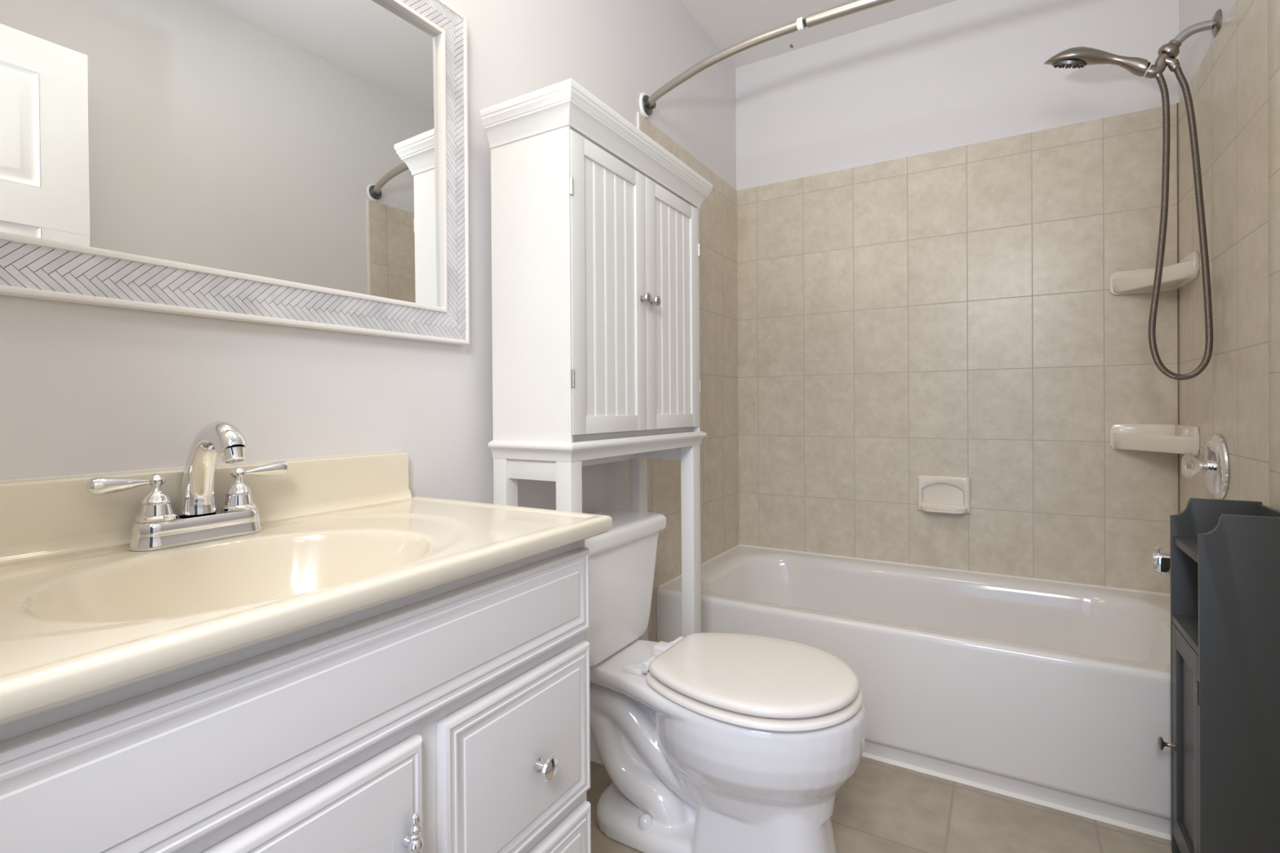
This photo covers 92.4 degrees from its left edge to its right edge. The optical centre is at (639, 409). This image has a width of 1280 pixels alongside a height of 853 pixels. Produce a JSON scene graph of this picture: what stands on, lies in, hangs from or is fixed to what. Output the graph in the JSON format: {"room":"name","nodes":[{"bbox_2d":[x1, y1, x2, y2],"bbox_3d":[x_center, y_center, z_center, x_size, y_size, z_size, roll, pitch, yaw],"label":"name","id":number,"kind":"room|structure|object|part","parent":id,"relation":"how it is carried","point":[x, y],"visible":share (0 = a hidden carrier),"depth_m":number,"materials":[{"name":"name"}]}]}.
{"room":"bathroom","nodes":[
{"label":"bathroom","id":0,"kind":"room"},
{"bbox_2d":[0,0,738,641],"bbox_3d":[-0.286,-0.256,1.639,0.126,2.505,2.860,0,0,31],"label":"wall","id":1,"kind":"structure","parent":0,"point":[85,388],"depth_m":1.31,"materials":[{"name":"paint"}]},
{"bbox_2d":[0,452,412,567],"bbox_3d":[-0.656,0.144,0.870,0.030,0.115,0.780,0,0,31],"label":"backsplash","id":2,"kind":"structure","parent":1,"relation":"attached to","point":[51,519],"depth_m":0.83,"materials":[{"name":"beige stone"}]},
{"bbox_2d":[0,0,469,345],"bbox_3d":[-0.628,-0.492,0.935,0.038,0.710,0.944,0,0,31],"label":"wall mirror","id":3,"kind":"object","parent":1,"relation":"attached to","point":[295,163],"visible":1,"depth_m":0.95,"materials":[{"name":"silver glass"}]},
{"bbox_2d":[639,0,896,117],"bbox_3d":[0.625,-1.010,1.591,1.505,0.080,0.211,0,0,31],"label":"shower curtain rod","id":4,"kind":"object","parent":1,"relation":"attached to","point":[646,104],"visible":1,"depth_m":1.66,"materials":[{"name":"grey metal"}]},
{"bbox_2d":[680,0,955,67],"bbox_3d":[0.104,-1.557,0.721,1.746,0.102,4.020,0,0,31],"label":"ceiling","id":5,"kind":"structure","parent":0,"point":[728,23],"depth_m":2.39,"materials":[{"name":"white paint"}]},
{"bbox_2d":[586,756,1172,852],"bbox_3d":[0.122,1.046,0.731,1.746,0.100,4.020,0,0,31],"label":"floor","id":6,"kind":"structure","parent":0,"point":[882,807],"depth_m":1.47,"materials":[{"name":"beige tile"}]},
{"bbox_2d":[0,539,591,852],"bbox_3d":[-0.454,0.604,0.763,0.483,0.792,0.783,0,0,31],"label":"vanity cabinet","id":7,"kind":"object","parent":6,"relation":"on","point":[454,717],"visible":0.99,"depth_m":0.63,"materials":[{"name":"white wood"}]},
{"bbox_2d":[0,450,612,725],"bbox_3d":[-0.457,0.208,0.770,0.477,0.253,0.810,0,0,31],"label":"sink","id":8,"kind":"object","parent":7,"relation":"in","point":[84,615],"visible":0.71,"depth_m":0.77,"materials":[{"name":"beige stone"}]},
{"bbox_2d":[86,421,288,551],"bbox_3d":[-0.615,0.099,0.858,0.188,0.166,0.170,0,0,-18],"label":"sink faucet","id":9,"kind":"object","parent":8,"relation":"on","point":[157,526],"visible":1,"depth_m":0.83,"materials":[{"name":"silver metal"}]},
{"bbox_3d":[-0.660,0.095,0.782,0.020,0.024,0.066,0,0,31],"label":"lever","id":10,"kind":"part","parent":9,"relation":"part of","materials":[{"name":"silver metal"}]},
{"bbox_3d":[-0.641,0.115,0.814,0.045,0.062,0.045,0,0,31],"label":"handle","id":11,"kind":"part","parent":9,"relation":"part of","materials":[{"name":"silver metal"}]},
{"bbox_3d":[-0.615,0.164,0.858,0.049,0.034,0.160,0,0,31],"label":"plate","id":12,"kind":"part","parent":9,"relation":"part of","materials":[{"name":"silver metal"}]},
{"bbox_3d":[-0.582,0.081,0.838,0.135,0.132,0.045,0,0,31],"label":"spout","id":13,"kind":"part","parent":9,"relation":"part of","materials":[{"name":"silver metal"}]},
{"bbox_3d":[-0.589,0.115,0.901,0.045,0.062,0.045,0,0,31],"label":"handle","id":14,"kind":"part","parent":9,"relation":"part of","materials":[{"name":"silver metal"}]},
{"bbox_3d":[-0.570,0.092,0.933,0.020,0.024,0.066,0,0,31],"label":"lever","id":15,"kind":"part","parent":9,"relation":"part of","materials":[{"name":"silver metal"}]},
{"bbox_3d":[-0.360,0.626,0.524,0.016,0.498,0.428,0,0,31],"label":"door","id":16,"kind":"part","parent":7,"relation":"part of","materials":[{"name":"white wood"}]},
{"bbox_3d":[-0.244,0.523,0.674,0.032,0.158,0.017,0,0,31],"label":"handle","id":17,"kind":"part","parent":7,"relation":"part of","materials":[{"name":"silver metal"}]},
{"bbox_3d":[-0.161,0.492,0.862,0.016,0.236,0.298,0,0,31],"label":"drawer","id":18,"kind":"part","parent":7,"relation":"part of","materials":[{"name":"white wood"}]},
{"bbox_3d":[-0.133,0.504,0.865,0.028,0.032,0.032,0,0,31],"label":"knob","id":19,"kind":"part","parent":7,"relation":"part of","materials":[{"name":"silver metal"}]},
{"bbox_3d":[-0.159,0.753,0.863,0.016,0.240,0.298,0,0,31],"label":"drawer","id":20,"kind":"part","parent":7,"relation":"part of","materials":[{"name":"white wood"}]},
{"bbox_2d":[480,78,712,640],"bbox_3d":[-0.062,0.169,1.572,0.248,1.652,0.682,0,0,31],"label":"storage cabinet","id":21,"kind":"object","parent":6,"relation":"on","point":[596,250],"visible":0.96,"depth_m":1.35,"materials":[{"name":"white paint"}]},
{"bbox_3d":[-0.298,0.552,1.378,0.038,0.890,0.038,0,0,31],"label":"leg","id":22,"kind":"part","parent":21,"relation":"part of","materials":[{"name":"white paint"}]},
{"bbox_3d":[-0.146,0.551,1.287,0.040,0.890,0.038,0,0,31],"label":"leg","id":23,"kind":"part","parent":21,"relation":"part of","materials":[{"name":"white paint"}]},
{"bbox_3d":[-0.068,-0.620,1.569,0.248,0.074,0.682,0,0,31],"label":"crown moulding","id":24,"kind":"part","parent":21,"relation":"part of","materials":[{"name":"white paint"}]},
{"bbox_3d":[-0.070,0.086,1.576,0.232,0.040,0.649,0,0,31],"label":"moulding","id":25,"kind":"part","parent":21,"relation":"part of","materials":[{"name":"white paint"}]},
{"bbox_3d":[-0.070,-0.263,1.396,0.018,0.629,0.302,0,0,31],"label":"door","id":26,"kind":"part","parent":21,"relation":"part of","materials":[{"name":"white paint"}]},
{"bbox_3d":[-0.070,-0.263,1.397,0.012,0.557,0.213,0,0,31],"label":"beadboard panel","id":27,"kind":"part","parent":21,"relation":"part of","materials":[{"name":"white paint"}]},
{"bbox_3d":[-0.003,0.548,1.874,0.038,0.890,0.046,0,0,31],"label":"leg","id":28,"kind":"part","parent":21,"relation":"part of","materials":[{"name":"white paint"}]},
{"bbox_3d":[0.014,-0.271,1.496,0.024,0.026,0.026,0,0,31],"label":"knob","id":29,"kind":"part","parent":21,"relation":"part of","materials":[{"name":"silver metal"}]},
{"bbox_3d":[0.039,-0.271,1.537,0.024,0.026,0.026,0,0,31],"label":"knob","id":30,"kind":"part","parent":21,"relation":"part of","materials":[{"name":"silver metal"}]},
{"bbox_3d":[0.086,-0.265,1.658,0.018,0.629,0.302,0,0,31],"label":"door","id":31,"kind":"part","parent":21,"relation":"part of","materials":[{"name":"white paint"}]},
{"bbox_3d":[0.086,-0.265,1.659,0.012,0.557,0.212,0,0,31],"label":"beadboard panel","id":32,"kind":"part","parent":21,"relation":"part of","materials":[{"name":"white paint"}]},
{"bbox_3d":[0.149,0.548,1.783,0.040,0.890,0.046,0,0,31],"label":"leg","id":33,"kind":"part","parent":21,"relation":"part of","materials":[{"name":"white paint"}]},
{"bbox_2d":[584,508,866,852],"bbox_3d":[0.125,0.641,1.430,0.761,0.706,0.445,0,0,31],"label":"toilet","id":34,"kind":"object","parent":6,"relation":"on","point":[705,742],"visible":0.96,"depth_m":1.31,"materials":[{"name":"white ceramic"}]},
{"bbox_3d":[-0.116,0.468,1.572,0.180,0.274,0.408,0,0,31],"label":"tank","id":35,"kind":"part","parent":34,"relation":"part of","materials":[{"name":"white ceramic"}]},
{"bbox_3d":[-0.116,0.310,1.571,0.205,0.043,0.445,0,0,31],"label":"tank lid","id":36,"kind":"part","parent":34,"relation":"part of","materials":[{"name":"white ceramic"}]},
{"bbox_3d":[0.138,0.800,1.423,0.734,0.388,0.377,0,0,31],"label":"bowl","id":37,"kind":"part","parent":34,"relation":"part of","materials":[{"name":"white ceramic"}]},
{"bbox_3d":[0.253,0.597,1.353,0.448,0.014,0.385,0,0,31],"label":"seat","id":38,"kind":"part","parent":34,"relation":"part of","materials":[{"name":"white plastic"}]},
{"bbox_3d":[0.253,0.571,1.353,0.435,0.022,0.374,0,0,31],"label":"lid","id":39,"kind":"part","parent":34,"relation":"part of","materials":[{"name":"white plastic"}]},
{"bbox_2d":[656,544,1171,840],"bbox_3d":[0.892,0.793,2.026,1.497,0.388,0.752,0,0,31],"label":"bathtub","id":40,"kind":"object","parent":6,"relation":"on","point":[1052,694],"visible":0.65,"depth_m":1.69,"materials":[{"name":"white ceramic"}]},
{"bbox_2d":[660,546,1170,673],"bbox_3d":[0.896,0.768,2.033,1.496,0.326,0.736,0,0,31],"label":"basin","id":41,"kind":"object","parent":40,"relation":"in","point":[751,590],"depth_m":2.09,"materials":[{"name":"white ceramic"}]},
{"bbox_2d":[1157,497,1279,852],"bbox_3d":[1.176,0.592,1.240,0.176,0.792,0.244,0,0,31],"label":"base cabinet","id":42,"kind":"object","parent":6,"relation":"on","point":[1224,744],"visible":1,"depth_m":1.15,"materials":[{"name":"grey paint"}]},
{"bbox_3d":[1.160,0.739,1.355,0.028,0.028,0.028,0,0,31],"label":"knob","id":43,"kind":"part","parent":42,"relation":"part of","materials":[{"name":"silver metal"}]},
{"bbox_2d":[1172,614,1198,655],"bbox_3d":[1.185,0.464,1.234,0.138,0.016,0.220,0,0,31],"label":"shelf","id":44,"kind":"object","parent":42,"relation":"attached to","point":[1185,626],"depth_m":1.29,"materials":[{"name":"grey paint"}]},
{"bbox_2d":[1173,536,1197,562],"bbox_3d":[1.185,0.289,1.232,0.136,0.016,0.220,0,0,31],"label":"shelf","id":45,"kind":"object","parent":42,"relation":"attached to","point":[1188,544],"depth_m":1.30,"materials":[{"name":"grey paint"}]},
{"bbox_3d":[1.133,0.708,1.266,0.016,0.470,0.217,0,0,31],"label":"door","id":46,"kind":"part","parent":42,"relation":"part of","materials":[{"name":"grey paint"}]},
{"bbox_3d":[1.137,0.708,1.264,0.006,0.390,0.149,0,0,31],"label":"door panel","id":47,"kind":"part","parent":42,"relation":"part of","materials":[{"name":"grey paint"}]},
{"bbox_3d":[1.129,0.592,1.133,0.148,0.792,0.012,0,0,31],"label":"panel","id":48,"kind":"part","parent":42,"relation":"part of","materials":[{"name":"grey paint"}]},
{"bbox_3d":[1.248,0.569,1.197,0.008,0.737,0.220,0,0,31],"label":"panel","id":49,"kind":"part","parent":42,"relation":"part of","materials":[{"name":"grey paint"}]},
{"bbox_2d":[735,0,1179,593],"bbox_3d":[1.110,-0.269,2.399,1.506,2.505,0.124,0,0,31],"label":"wall","id":50,"kind":"structure","parent":0,"point":[936,216],"depth_m":2.27,"materials":[{"name":"tile"}]},
{"bbox_2d":[917,474,970,513],"bbox_3d":[1.127,0.316,2.284,0.177,0.132,0.063,0,0,31],"label":"soap dish","id":51,"kind":"object","parent":50,"relation":"attached to","point":[938,494],"visible":1,"depth_m":2.29,"materials":[{"name":"beige ceramic"}]},
{"bbox_2d":[920,504,967,513],"bbox_3d":[1.126,0.370,2.278,0.157,0.018,0.051,0,0,31],"label":"tray","id":52,"kind":"object","parent":51,"relation":"on","point":[949,508],"depth_m":2.27,"materials":[{"name":"beige ceramic"}]},
{"bbox_2d":[1176,0,1279,513],"bbox_3d":[1.105,-0.263,0.810,0.127,2.505,2.860,0,0,31],"label":"wall","id":53,"kind":"structure","parent":0,"point":[1233,77],"depth_m":1.47,"materials":[{"name":"tile"}]},
{"bbox_2d":[1109,423,1199,456],"bbox_3d":[1.585,0.091,1.905,0.177,0.086,0.243,0,0,31],"label":"corner shelf","id":54,"kind":"object","parent":53,"relation":"attached to","point":[1168,438],"visible":1,"depth_m":1.93,"materials":[{"name":"beige ceramic"}]},
{"bbox_2d":[1112,432,1193,454],"bbox_3d":[1.590,0.104,1.907,0.171,0.052,0.235,0,0,31],"label":"tray","id":55,"kind":"object","parent":54,"relation":"on","point":[1168,442],"depth_m":1.90,"materials":[{"name":"beige ceramic"}]},
{"bbox_2d":[1109,251,1199,295],"bbox_3d":[1.582,-0.418,1.903,0.177,0.076,0.243,0,0,31],"label":"corner shelf","id":56,"kind":"object","parent":53,"relation":"attached to","point":[1177,276],"visible":0.98,"depth_m":1.91,"materials":[{"name":"beige ceramic"}]},
{"bbox_2d":[1111,260,1192,293],"bbox_3d":[1.586,-0.407,1.905,0.171,0.046,0.235,0,0,31],"label":"tray","id":57,"kind":"object","parent":56,"relation":"on","point":[1177,276],"depth_m":1.91,"materials":[{"name":"beige ceramic"}]},
{"bbox_2d":[1150,546,1169,575],"bbox_3d":[1.444,0.407,1.629,0.139,0.073,0.052,0,0,31],"label":"tub spout","id":58,"kind":"object","parent":53,"relation":"attached to","point":[1159,561],"visible":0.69,"depth_m":1.64,"materials":[{"name":"silver metal"}]},
{"bbox_3d":[1.397,0.379,1.657,0.017,0.016,0.017,0,0,31],"label":"diverter knob","id":59,"kind":"part","parent":58,"relation":"part of","materials":[{"name":"silver metal"}]},
{"bbox_2d":[1144,8,1222,78],"bbox_3d":[1.443,-0.971,1.639,0.150,0.137,0.066,0,0,31],"label":"shower arm","id":60,"kind":"object","parent":53,"relation":"attached to","point":[1167,52],"visible":1,"depth_m":1.63,"materials":[{"name":"silver metal"}]},
{"bbox_2d":[1044,46,1151,76],"bbox_3d":[1.285,-0.977,1.733,0.242,0.129,0.098,0,0,31],"label":"shower head","id":61,"kind":"object","parent":60,"relation":"attached to","point":[1078,56],"visible":1,"depth_m":1.71,"materials":[{"name":"silver metal"}]},
{"bbox_2d":[1147,58,1213,380],"bbox_3d":[1.443,-0.507,1.643,0.133,0.857,0.024,0,0,31],"label":"shower hose","id":62,"kind":"object","parent":60,"relation":"hanging from","point":[1174,66],"visible":1,"depth_m":1.64,"materials":[{"name":"silver metal"}]},
{"bbox_2d":[1181,434,1229,499],"bbox_3d":[1.472,0.150,1.611,0.072,0.170,0.170,0,0,31],"label":"tub valve","id":63,"kind":"object","parent":53,"relation":"attached to","point":[1215,465],"visible":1,"depth_m":1.58,"materials":[{"name":"silver metal"}]},
{"bbox_3d":[1.456,0.150,1.620,0.036,0.067,0.067,0,0,31],"label":"knob","id":64,"kind":"part","parent":63,"relation":"part of","materials":[{"name":"clear plastic"}]},
{"bbox_3d":[1.478,0.150,1.607,0.026,0.033,0.033,0,0,31],"label":"stem","id":65,"kind":"part","parent":63,"relation":"part of","materials":[{"name":"silver metal"}]}
]}

